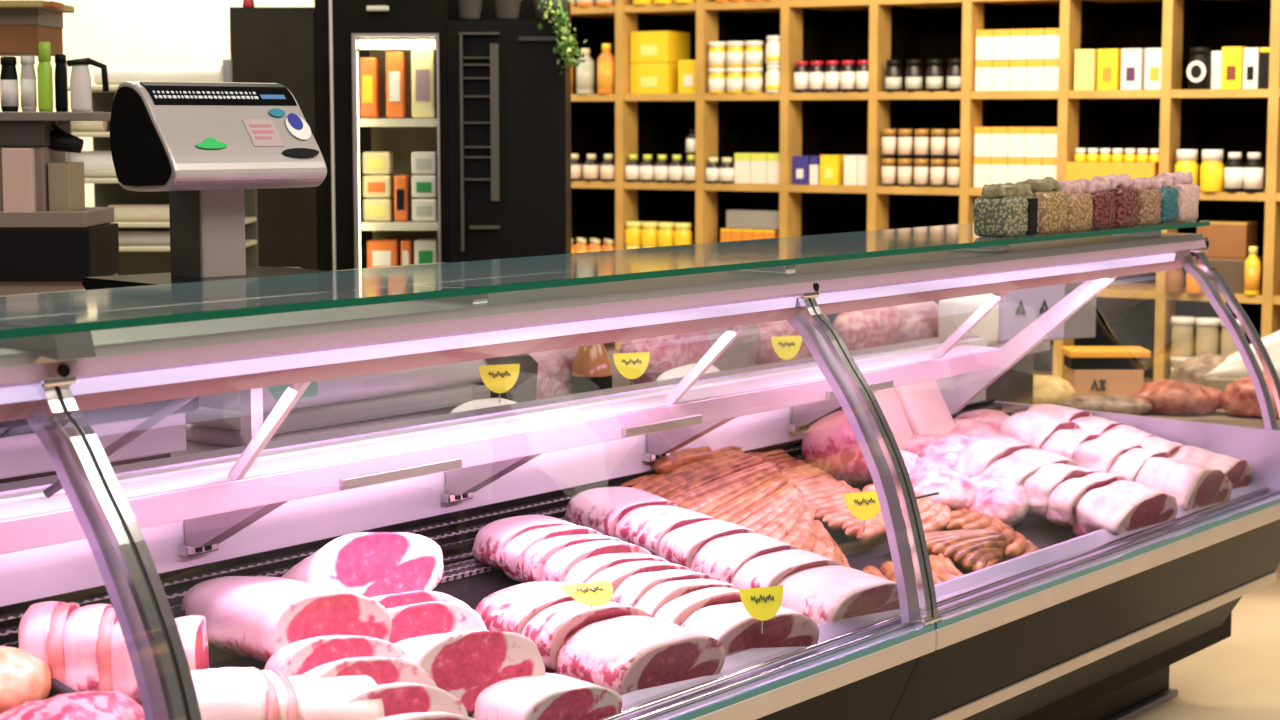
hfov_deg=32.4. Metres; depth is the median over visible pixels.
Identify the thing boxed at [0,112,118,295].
shelf
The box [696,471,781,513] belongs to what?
sausage
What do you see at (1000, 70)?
carton
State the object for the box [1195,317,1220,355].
canister
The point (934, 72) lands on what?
jar
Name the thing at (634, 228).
jar
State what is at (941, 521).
sausage
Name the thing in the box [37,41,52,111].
bottle
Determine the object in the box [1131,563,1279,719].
floor
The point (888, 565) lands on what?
sausage
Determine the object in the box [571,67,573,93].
bottle
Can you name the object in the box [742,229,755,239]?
carton
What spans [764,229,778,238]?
carton
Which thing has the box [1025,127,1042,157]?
carton
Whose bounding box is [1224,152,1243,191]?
bottle
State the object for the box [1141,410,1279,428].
table
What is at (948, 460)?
cutlet
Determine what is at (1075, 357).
lidded box
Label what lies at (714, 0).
jar
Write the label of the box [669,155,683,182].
bottle
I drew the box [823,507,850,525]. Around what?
sausage
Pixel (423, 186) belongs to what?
pack
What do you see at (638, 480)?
sausage
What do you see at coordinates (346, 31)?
fridge
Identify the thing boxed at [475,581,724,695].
pork loin
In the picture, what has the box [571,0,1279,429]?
shelving
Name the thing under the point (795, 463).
sausage
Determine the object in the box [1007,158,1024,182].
carton
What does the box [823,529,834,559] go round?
sausage
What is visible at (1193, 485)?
rolled pork
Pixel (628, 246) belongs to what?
jar
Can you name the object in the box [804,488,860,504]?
sausage
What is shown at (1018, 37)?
carton
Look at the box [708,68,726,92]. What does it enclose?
jar
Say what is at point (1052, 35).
carton
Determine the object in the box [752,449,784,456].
sausage
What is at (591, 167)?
bottle
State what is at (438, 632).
pork loin
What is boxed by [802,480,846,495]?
sausage
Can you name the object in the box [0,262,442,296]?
countertop
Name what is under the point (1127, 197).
packet
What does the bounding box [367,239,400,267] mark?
pack
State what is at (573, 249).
bottle
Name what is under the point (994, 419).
cutlet
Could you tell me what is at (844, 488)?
sausage
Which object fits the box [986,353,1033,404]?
box
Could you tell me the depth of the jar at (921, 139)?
9.28 m
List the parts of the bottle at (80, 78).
handle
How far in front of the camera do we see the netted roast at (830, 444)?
5.32 m
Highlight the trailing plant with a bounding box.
[533,0,586,73]
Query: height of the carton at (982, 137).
0.125 m
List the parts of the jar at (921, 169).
lid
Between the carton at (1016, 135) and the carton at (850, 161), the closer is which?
the carton at (1016, 135)
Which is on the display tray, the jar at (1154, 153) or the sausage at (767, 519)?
the jar at (1154, 153)
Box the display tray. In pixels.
[1065,162,1158,180]
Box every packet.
[973,182,1039,237]
[1017,176,1067,234]
[1058,180,1092,231]
[1079,178,1115,229]
[1093,174,1138,227]
[1130,177,1161,225]
[1150,175,1178,223]
[1157,171,1199,221]
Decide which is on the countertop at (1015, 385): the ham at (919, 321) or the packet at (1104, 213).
the ham at (919, 321)
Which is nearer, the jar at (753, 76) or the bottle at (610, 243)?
the jar at (753, 76)
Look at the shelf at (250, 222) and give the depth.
6.60 m
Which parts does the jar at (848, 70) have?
lid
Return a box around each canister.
[1170,316,1195,366]
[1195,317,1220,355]
[1220,318,1244,355]
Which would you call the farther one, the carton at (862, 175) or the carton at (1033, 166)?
the carton at (862, 175)
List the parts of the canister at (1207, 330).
lid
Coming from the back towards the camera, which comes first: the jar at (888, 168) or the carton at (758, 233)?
the carton at (758, 233)
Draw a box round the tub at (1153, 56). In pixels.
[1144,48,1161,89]
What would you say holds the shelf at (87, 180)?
attached to the storage rack
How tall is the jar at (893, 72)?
0.135 m
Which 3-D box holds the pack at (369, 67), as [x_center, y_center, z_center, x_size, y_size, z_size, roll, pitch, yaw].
[-0.947,-0.953,7.701,0.062,0.210,0.123,0,6,0]
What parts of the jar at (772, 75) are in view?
lid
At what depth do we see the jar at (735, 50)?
9.71 m
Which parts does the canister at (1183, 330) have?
lid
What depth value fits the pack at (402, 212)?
7.68 m
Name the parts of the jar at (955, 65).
lid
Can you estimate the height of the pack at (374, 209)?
0.078 m
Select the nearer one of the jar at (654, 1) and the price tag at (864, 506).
the price tag at (864, 506)
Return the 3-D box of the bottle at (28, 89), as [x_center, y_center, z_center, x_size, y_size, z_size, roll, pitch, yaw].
[-1.506,-0.680,5.418,0.038,0.137,0.038,0,6,0]
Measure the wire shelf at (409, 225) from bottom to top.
0.028 m
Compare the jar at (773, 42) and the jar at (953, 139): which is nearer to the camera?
the jar at (953, 139)
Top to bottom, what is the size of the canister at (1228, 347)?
0.200 m
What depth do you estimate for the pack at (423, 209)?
7.69 m
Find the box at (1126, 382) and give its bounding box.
[1067,367,1143,396]
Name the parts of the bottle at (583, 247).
lid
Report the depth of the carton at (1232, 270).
8.69 m
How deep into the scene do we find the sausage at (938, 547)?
4.86 m
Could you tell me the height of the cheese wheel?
0.122 m
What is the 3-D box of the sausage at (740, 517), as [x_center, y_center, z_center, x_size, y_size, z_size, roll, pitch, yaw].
[0.265,0.329,4.877,0.032,0.057,0.455,3,7,26]
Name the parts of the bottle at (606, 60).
lid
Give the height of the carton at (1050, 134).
0.125 m
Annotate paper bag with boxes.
[1202,330,1279,377]
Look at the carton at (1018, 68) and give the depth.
9.05 m
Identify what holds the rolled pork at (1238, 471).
on the display case
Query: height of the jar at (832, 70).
0.135 m
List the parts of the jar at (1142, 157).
lid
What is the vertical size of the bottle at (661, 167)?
0.125 m
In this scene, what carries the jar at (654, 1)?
on the shelving at (1132, 310)
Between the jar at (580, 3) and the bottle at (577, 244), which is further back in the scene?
the bottle at (577, 244)
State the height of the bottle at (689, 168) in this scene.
0.125 m
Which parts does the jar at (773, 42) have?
lid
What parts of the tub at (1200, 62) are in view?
lid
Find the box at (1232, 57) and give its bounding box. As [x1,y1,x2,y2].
[1221,47,1247,88]
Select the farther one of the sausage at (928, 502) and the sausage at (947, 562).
the sausage at (928, 502)
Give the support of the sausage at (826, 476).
on the display case
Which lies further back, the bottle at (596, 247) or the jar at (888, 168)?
the bottle at (596, 247)
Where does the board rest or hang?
on the cardboard box at (21, 29)
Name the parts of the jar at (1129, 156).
lid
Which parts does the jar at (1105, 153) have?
lid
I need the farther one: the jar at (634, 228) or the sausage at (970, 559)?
the jar at (634, 228)
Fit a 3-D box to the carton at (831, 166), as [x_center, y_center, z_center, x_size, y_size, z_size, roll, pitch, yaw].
[0.839,-0.828,9.584,0.085,0.130,0.082,4,7,32]
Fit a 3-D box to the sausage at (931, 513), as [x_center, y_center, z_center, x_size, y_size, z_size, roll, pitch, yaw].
[0.679,0.359,5.154,0.056,0.040,0.301,2,7,18]
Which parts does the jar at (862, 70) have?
lid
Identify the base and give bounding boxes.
[963,597,1241,719]
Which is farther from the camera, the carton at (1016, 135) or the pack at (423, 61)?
the carton at (1016, 135)
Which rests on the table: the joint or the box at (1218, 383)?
the box at (1218, 383)
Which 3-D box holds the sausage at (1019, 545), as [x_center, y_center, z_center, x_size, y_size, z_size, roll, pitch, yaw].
[0.862,0.422,5.119,0.074,0.035,0.311,0,6,-1]
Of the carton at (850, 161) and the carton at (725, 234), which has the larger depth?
the carton at (725, 234)
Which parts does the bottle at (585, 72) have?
lid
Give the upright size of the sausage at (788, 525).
0.057 m
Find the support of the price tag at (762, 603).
attached to the pork loin at (528, 548)
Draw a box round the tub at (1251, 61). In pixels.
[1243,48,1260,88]
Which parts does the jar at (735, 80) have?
lid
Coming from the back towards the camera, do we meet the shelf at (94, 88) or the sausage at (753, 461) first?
the shelf at (94, 88)
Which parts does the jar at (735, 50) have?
lid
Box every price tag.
[479,364,519,402]
[562,581,612,608]
[613,352,649,384]
[739,585,782,633]
[771,335,801,360]
[844,491,938,531]
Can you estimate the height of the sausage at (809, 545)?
0.058 m
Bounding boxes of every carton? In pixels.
[630,31,689,62]
[630,63,677,93]
[678,60,695,92]
[720,228,736,241]
[726,210,778,229]
[731,228,741,240]
[734,153,750,183]
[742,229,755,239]
[751,153,767,183]
[753,229,769,239]
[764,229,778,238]
[767,153,779,183]
[793,156,809,184]
[809,156,819,184]
[820,155,843,184]
[844,155,857,185]
[857,155,867,185]
[974,127,991,156]
[974,157,998,187]
[975,61,992,90]
[976,30,996,60]
[990,157,1007,184]
[991,127,1007,156]
[992,61,1009,90]
[993,29,1009,60]
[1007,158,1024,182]
[1008,127,1025,157]
[1009,60,1026,90]
[1010,29,1026,59]
[1024,158,1041,180]
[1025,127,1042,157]
[1026,60,1043,90]
[1027,29,1044,59]
[1042,127,1057,157]
[1042,158,1056,180]
[1043,60,1058,90]
[1044,28,1059,59]
[1192,256,1262,293]
[1197,220,1257,257]
[1259,47,1269,88]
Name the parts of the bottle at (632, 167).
lid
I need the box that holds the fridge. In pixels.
[314,0,453,270]
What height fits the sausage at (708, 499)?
0.055 m
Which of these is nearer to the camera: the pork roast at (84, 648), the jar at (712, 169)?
the pork roast at (84, 648)
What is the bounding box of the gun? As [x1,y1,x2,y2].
[48,121,83,152]
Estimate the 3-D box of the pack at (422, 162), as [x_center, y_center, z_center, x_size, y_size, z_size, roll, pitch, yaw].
[-0.754,-0.693,7.729,0.088,0.078,0.123,0,6,0]
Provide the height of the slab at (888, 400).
0.164 m
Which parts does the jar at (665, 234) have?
lid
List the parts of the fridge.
edge trim, badge handle, door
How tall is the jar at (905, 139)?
0.118 m
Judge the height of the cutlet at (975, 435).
0.099 m
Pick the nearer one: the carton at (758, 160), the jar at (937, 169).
the jar at (937, 169)
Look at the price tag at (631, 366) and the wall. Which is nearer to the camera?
the price tag at (631, 366)
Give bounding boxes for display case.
[0,221,1279,719]
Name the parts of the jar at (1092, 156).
lid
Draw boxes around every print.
[249,124,271,126]
[252,130,274,132]
[255,136,271,138]
[287,113,302,129]
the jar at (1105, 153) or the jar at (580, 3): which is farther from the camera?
the jar at (580, 3)
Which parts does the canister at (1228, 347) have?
lid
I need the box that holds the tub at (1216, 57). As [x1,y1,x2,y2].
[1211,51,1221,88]
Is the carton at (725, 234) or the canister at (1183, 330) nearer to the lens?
the canister at (1183, 330)
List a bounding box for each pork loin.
[181,576,477,719]
[190,667,383,719]
[282,532,545,712]
[472,515,819,654]
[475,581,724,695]
[565,487,899,623]
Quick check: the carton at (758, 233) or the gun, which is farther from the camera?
the carton at (758, 233)
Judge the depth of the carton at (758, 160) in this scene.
9.73 m
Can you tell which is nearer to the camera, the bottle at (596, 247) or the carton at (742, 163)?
the carton at (742, 163)
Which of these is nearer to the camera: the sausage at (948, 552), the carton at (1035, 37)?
the sausage at (948, 552)
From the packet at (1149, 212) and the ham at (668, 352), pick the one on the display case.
the packet at (1149, 212)
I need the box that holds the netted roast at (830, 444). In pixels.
[802,410,872,484]
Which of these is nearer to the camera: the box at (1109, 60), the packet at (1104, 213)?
the packet at (1104, 213)
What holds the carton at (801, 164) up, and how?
on the shelving at (1132, 310)
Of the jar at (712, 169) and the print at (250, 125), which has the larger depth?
the jar at (712, 169)
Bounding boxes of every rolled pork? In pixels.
[957,437,1177,536]
[1000,411,1232,510]
[1027,404,1251,488]
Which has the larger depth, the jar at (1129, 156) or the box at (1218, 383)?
the jar at (1129, 156)
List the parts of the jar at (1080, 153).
lid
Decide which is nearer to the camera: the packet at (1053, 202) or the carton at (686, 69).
the packet at (1053, 202)
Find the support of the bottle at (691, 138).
on the bottle at (689, 168)
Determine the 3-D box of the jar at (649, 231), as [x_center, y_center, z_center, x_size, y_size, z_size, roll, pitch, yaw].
[0.047,-0.577,10.060,0.084,0.108,0.082,4,7,32]
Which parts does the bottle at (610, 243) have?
lid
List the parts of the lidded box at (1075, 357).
lid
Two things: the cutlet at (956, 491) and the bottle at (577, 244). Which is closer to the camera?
the cutlet at (956, 491)
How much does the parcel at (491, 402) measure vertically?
0.065 m
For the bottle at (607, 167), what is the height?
0.125 m
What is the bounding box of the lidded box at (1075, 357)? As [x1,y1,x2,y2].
[1061,346,1150,368]
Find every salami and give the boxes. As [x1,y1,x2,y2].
[1057,394,1152,414]
[1132,379,1222,415]
[1169,353,1227,384]
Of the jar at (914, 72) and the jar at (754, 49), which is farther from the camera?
the jar at (754, 49)
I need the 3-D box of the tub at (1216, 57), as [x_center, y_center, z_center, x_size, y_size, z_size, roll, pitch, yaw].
[2.282,-1.141,8.668,0.045,0.150,0.070,4,7,32]
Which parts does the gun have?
blade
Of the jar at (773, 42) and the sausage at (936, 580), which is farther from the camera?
the jar at (773, 42)
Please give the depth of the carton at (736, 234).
9.82 m
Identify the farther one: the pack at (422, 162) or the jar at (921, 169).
the jar at (921, 169)
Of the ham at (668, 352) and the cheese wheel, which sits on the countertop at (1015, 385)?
the ham at (668, 352)
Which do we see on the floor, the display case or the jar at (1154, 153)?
the display case
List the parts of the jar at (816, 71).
lid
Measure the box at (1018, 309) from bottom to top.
0.300 m
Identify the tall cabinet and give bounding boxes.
[229,7,317,269]
[447,0,570,262]
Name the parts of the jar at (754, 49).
lid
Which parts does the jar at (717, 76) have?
lid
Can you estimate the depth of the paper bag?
7.51 m
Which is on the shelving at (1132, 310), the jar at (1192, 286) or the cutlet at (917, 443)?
the jar at (1192, 286)
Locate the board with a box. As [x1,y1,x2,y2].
[0,0,73,12]
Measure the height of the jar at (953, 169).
0.118 m
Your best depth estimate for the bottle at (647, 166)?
10.01 m
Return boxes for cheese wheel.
[1033,374,1076,404]
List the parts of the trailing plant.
pot, stem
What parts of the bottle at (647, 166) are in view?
lid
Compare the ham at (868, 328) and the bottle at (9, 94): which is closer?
the bottle at (9, 94)
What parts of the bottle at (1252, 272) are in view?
lid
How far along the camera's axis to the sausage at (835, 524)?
4.91 m
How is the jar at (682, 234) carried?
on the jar
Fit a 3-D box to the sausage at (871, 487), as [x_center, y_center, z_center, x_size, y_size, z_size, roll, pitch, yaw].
[0.598,0.297,5.297,0.056,0.041,0.301,3,7,23]
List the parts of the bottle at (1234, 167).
lid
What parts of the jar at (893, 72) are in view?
lid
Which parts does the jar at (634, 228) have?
lid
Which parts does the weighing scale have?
post, dish, post, dark handle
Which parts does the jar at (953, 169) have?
lid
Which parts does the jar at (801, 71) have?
lid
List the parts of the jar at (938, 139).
lid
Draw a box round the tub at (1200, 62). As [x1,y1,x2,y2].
[1187,47,1211,89]
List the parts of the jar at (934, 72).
lid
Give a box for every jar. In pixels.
[571,0,576,6]
[577,0,595,6]
[596,0,614,5]
[625,221,641,245]
[626,245,641,248]
[632,0,652,4]
[641,222,658,245]
[653,0,674,3]
[657,222,674,246]
[674,0,695,2]
[674,223,691,245]
[706,157,719,182]
[708,42,726,66]
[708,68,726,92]
[714,0,730,1]
[719,157,733,183]
[726,41,744,66]
[726,67,744,92]
[745,41,762,66]
[745,67,762,92]
[765,36,779,63]
[765,65,779,92]
[793,61,808,92]
[809,61,824,91]
[824,61,839,91]
[840,60,855,91]
[856,60,868,91]
[881,158,895,185]
[882,129,896,156]
[885,60,901,91]
[897,159,912,186]
[898,129,912,156]
[905,59,922,91]
[914,129,928,156]
[914,159,928,186]
[926,59,942,91]
[930,159,944,186]
[931,129,945,156]
[946,59,961,90]
[947,129,960,157]
[947,159,959,186]
[1075,148,1086,161]
[1087,148,1098,161]
[1099,148,1110,161]
[1111,148,1123,161]
[1124,149,1135,161]
[1136,149,1148,162]
[1149,149,1158,162]
[1165,266,1183,292]
[1175,149,1198,184]
[1186,265,1203,293]
[1200,150,1223,191]
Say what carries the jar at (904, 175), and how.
on the shelving at (1132, 310)
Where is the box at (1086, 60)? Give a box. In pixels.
[1074,49,1097,89]
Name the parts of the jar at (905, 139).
lid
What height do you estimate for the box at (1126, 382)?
0.120 m
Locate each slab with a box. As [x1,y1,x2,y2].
[873,388,913,449]
[893,380,955,435]
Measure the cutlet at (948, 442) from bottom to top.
0.104 m
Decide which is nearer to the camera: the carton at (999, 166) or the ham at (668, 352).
the ham at (668, 352)
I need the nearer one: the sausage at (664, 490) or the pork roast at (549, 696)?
the pork roast at (549, 696)
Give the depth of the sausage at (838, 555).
4.69 m
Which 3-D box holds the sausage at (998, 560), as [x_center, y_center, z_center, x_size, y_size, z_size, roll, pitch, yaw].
[0.778,0.463,4.895,0.048,0.035,0.270,2,6,14]
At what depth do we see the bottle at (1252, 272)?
8.58 m
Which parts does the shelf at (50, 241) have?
inset panel, frame panel, dark drawer, beige post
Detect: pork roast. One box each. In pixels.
[18,601,208,705]
[467,673,621,719]
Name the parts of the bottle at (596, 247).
lid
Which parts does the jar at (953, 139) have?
lid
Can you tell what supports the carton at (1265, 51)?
on the shelving at (1132, 310)
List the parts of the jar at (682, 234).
lid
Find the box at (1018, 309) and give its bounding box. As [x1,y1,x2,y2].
[991,281,1095,342]
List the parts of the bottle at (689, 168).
lid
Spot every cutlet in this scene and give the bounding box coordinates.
[899,449,918,473]
[905,434,939,456]
[909,470,978,510]
[910,450,963,473]
[919,434,973,456]
[948,419,995,433]
[953,409,1009,432]
[960,431,1018,440]
[969,476,1029,526]
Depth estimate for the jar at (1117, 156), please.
8.84 m
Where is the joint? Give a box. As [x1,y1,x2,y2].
[0,691,144,719]
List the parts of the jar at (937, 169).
lid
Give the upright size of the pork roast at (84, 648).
0.178 m
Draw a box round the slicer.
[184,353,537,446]
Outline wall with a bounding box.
[0,0,313,206]
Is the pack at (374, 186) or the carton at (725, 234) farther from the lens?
the carton at (725, 234)
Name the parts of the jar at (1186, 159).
lid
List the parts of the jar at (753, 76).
lid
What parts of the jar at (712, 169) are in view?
lid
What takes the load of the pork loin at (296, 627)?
on the display case
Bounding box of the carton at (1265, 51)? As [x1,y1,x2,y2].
[1259,47,1269,88]
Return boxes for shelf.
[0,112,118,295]
[0,345,995,518]
[67,86,117,91]
[71,131,109,136]
[85,178,118,183]
[111,217,256,227]
[119,240,256,251]
[360,119,436,126]
[362,217,437,230]
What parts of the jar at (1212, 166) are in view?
lid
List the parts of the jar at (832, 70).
lid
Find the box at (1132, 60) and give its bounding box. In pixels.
[1121,48,1144,89]
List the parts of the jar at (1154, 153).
lid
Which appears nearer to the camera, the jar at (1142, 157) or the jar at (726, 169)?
the jar at (1142, 157)
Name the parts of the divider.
divider plate, divider rod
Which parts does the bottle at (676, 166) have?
lid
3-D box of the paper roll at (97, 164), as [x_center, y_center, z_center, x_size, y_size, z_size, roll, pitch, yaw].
[-1.564,-0.592,6.655,0.334,0.082,0.082,0,6,0]
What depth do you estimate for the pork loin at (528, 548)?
4.16 m
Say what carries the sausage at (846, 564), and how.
in the display case
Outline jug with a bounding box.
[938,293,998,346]
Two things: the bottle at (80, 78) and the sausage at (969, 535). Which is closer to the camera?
the sausage at (969, 535)
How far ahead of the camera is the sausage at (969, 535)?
4.95 m
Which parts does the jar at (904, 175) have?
lid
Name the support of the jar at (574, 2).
on the shelving at (1132, 310)
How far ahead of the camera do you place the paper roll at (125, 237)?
6.66 m
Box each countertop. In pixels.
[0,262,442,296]
[170,341,1050,456]
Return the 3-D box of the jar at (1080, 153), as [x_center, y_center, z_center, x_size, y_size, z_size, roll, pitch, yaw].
[1.792,-0.833,8.942,0.048,0.055,0.047,4,7,32]
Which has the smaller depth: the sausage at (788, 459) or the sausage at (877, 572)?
the sausage at (877, 572)
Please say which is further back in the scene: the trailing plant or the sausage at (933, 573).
the trailing plant
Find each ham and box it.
[528,347,578,399]
[619,330,710,384]
[706,324,760,370]
[754,315,829,364]
[833,306,901,350]
[893,301,938,343]
[1219,375,1279,417]
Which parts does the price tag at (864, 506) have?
arm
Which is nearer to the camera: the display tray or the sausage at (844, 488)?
the sausage at (844, 488)
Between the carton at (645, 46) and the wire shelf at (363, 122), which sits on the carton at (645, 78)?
the carton at (645, 46)
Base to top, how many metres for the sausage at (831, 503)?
0.039 m
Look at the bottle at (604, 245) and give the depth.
10.28 m
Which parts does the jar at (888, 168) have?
lid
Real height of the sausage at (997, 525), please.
0.034 m
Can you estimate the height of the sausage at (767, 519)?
0.057 m
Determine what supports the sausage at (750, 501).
in the display case
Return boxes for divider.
[47,678,76,698]
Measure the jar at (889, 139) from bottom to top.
0.118 m
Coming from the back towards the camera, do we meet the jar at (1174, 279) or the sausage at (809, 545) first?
the jar at (1174, 279)
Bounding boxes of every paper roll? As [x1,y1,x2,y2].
[70,121,106,131]
[70,151,116,177]
[93,65,222,84]
[108,205,169,221]
[118,231,169,244]
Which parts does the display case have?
hinge knob, curved frame, worktop post, panel, lamp rail, glass, bumper rail, hinge knob, panel, curved frame, sill rail, glass sill, sill rail, panel, bumper rail, kick panel, curved frame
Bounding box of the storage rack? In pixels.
[66,59,258,274]
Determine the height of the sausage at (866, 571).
0.064 m
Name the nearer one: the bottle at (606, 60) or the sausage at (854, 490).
the sausage at (854, 490)
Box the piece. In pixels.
[0,646,51,713]
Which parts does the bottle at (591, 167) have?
lid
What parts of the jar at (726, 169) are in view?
lid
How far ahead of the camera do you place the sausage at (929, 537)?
4.94 m
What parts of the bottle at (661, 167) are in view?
lid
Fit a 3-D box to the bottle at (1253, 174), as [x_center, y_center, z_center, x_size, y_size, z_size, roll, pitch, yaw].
[2.393,-0.731,8.577,0.078,0.155,0.076,4,7,32]
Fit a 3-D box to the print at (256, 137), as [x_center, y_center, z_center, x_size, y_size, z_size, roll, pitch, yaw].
[-0.706,-0.417,4.127,0.036,0.007,0.006,-6,9,-44]
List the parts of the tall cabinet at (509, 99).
rack rail, handle, rack post, seam rail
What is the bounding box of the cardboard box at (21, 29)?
[0,8,62,55]
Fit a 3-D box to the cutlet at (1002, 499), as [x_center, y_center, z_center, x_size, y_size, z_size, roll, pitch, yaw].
[0.856,0.337,5.335,0.198,0.110,0.256,3,7,28]
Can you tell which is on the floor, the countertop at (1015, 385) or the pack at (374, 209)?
the countertop at (1015, 385)
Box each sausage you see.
[619,446,742,486]
[631,450,744,489]
[643,452,749,492]
[651,455,758,496]
[653,446,714,474]
[662,456,766,500]
[669,462,778,504]
[677,465,782,508]
[687,470,776,510]
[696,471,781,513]
[706,476,789,517]
[715,485,784,520]
[726,483,796,524]
[733,460,805,473]
[738,488,801,527]
[748,493,801,532]
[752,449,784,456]
[758,498,803,535]
[763,453,790,461]
[764,457,794,463]
[769,502,806,540]
[780,467,820,477]
[781,464,812,473]
[781,505,815,544]
[788,470,825,481]
[788,473,832,485]
[792,519,813,549]
[797,478,836,489]
[801,521,816,551]
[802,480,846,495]
[802,485,852,500]
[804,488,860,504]
[812,497,844,510]
[813,520,826,555]
[814,503,846,521]
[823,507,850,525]
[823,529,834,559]
[828,513,855,530]
[831,537,843,565]
[841,509,881,532]
[843,554,849,566]
[845,514,882,538]
[856,520,885,542]
[862,484,875,491]
[862,566,888,579]
[863,570,874,575]
[880,561,917,586]
[884,569,917,590]
[900,493,924,509]
[902,497,933,522]
[907,529,971,536]
[908,530,986,551]
[911,554,944,581]
[913,565,942,584]
[920,501,942,523]
[922,505,950,532]
[925,529,987,540]
[926,530,998,554]
[929,555,956,580]
[931,537,966,554]
[937,553,964,576]
[942,534,1008,559]
[944,508,969,528]
[946,510,980,530]
[952,540,1008,565]
[961,513,991,529]
[961,548,1004,570]
[971,551,1005,571]
[985,518,1003,533]
[986,558,1004,566]
[1001,523,1014,543]
[1004,531,1027,559]
[1020,539,1038,555]
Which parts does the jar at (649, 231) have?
lid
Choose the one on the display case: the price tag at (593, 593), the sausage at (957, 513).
the sausage at (957, 513)
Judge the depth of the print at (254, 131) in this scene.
4.13 m
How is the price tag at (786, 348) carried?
on the countertop at (1015, 385)
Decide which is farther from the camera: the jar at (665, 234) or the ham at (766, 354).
the jar at (665, 234)
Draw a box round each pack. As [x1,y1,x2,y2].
[358,57,379,117]
[362,151,393,173]
[363,175,393,197]
[363,198,393,220]
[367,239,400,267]
[386,51,406,117]
[394,175,410,220]
[401,239,413,264]
[411,49,436,117]
[411,151,437,173]
[412,175,437,197]
[412,198,437,220]
[414,239,437,263]
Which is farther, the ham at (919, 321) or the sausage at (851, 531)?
the ham at (919, 321)
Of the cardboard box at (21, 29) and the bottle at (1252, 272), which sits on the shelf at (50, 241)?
the cardboard box at (21, 29)
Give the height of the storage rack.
1.620 m
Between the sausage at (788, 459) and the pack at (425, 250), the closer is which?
the sausage at (788, 459)
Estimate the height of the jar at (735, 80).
0.112 m
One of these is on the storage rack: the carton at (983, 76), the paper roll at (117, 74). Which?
the paper roll at (117, 74)
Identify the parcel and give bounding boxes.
[450,398,516,412]
[656,363,719,380]
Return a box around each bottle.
[0,57,18,111]
[20,56,36,111]
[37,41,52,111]
[54,54,67,111]
[67,57,108,111]
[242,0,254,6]
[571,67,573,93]
[571,154,582,180]
[571,238,575,252]
[572,344,611,393]
[575,238,583,252]
[576,48,594,93]
[577,239,589,252]
[583,154,599,180]
[588,238,596,249]
[590,239,602,251]
[597,43,614,93]
[600,154,614,181]
[602,238,610,250]
[604,240,614,250]
[625,154,639,181]
[640,154,654,181]
[654,155,668,181]
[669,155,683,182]
[683,155,695,182]
[686,129,695,154]
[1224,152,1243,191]
[1243,152,1263,192]
[1244,246,1260,294]
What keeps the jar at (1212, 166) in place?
on the shelving at (1132, 310)
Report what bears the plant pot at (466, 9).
on the tall cabinet at (509, 99)
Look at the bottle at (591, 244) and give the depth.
10.32 m
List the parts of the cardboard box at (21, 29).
lid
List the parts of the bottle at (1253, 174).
lid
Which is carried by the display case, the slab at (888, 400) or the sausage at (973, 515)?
the sausage at (973, 515)
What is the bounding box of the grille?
[0,404,994,647]
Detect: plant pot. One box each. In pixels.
[456,0,481,19]
[495,0,520,19]
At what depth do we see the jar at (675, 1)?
9.81 m
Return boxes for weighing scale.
[82,81,332,289]
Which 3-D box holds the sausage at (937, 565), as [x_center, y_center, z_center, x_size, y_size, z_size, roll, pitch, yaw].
[0.652,0.465,4.754,0.051,0.063,0.171,-1,6,-12]
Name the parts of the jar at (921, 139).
lid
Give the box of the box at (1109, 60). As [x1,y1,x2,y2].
[1097,49,1121,89]
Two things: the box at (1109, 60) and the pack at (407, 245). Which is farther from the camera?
the box at (1109, 60)
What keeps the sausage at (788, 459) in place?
on the display case
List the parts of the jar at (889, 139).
lid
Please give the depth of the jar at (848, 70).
9.43 m
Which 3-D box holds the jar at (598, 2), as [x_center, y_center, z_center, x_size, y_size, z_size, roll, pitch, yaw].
[-0.158,-1.700,10.066,0.092,0.160,0.090,4,7,32]
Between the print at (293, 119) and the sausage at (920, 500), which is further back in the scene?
the sausage at (920, 500)
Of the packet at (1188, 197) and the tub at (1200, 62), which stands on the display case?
the packet at (1188, 197)
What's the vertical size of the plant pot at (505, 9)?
0.213 m
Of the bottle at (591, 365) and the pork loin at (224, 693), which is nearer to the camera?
the pork loin at (224, 693)
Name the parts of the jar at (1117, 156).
lid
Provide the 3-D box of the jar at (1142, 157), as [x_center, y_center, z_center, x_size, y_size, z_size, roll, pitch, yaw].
[2.012,-0.818,8.806,0.048,0.055,0.047,4,7,32]
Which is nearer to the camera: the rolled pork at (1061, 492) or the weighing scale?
the weighing scale
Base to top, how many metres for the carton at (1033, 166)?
0.125 m
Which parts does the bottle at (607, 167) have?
lid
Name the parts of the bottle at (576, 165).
lid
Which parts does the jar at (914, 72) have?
lid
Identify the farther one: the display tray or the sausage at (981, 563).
the display tray
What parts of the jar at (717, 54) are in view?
lid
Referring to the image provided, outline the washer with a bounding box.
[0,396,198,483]
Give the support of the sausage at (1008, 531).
on the display case
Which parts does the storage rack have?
post, post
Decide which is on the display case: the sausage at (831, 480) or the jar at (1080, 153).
the sausage at (831, 480)
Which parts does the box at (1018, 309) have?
tall panel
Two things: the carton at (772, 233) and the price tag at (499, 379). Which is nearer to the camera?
the price tag at (499, 379)

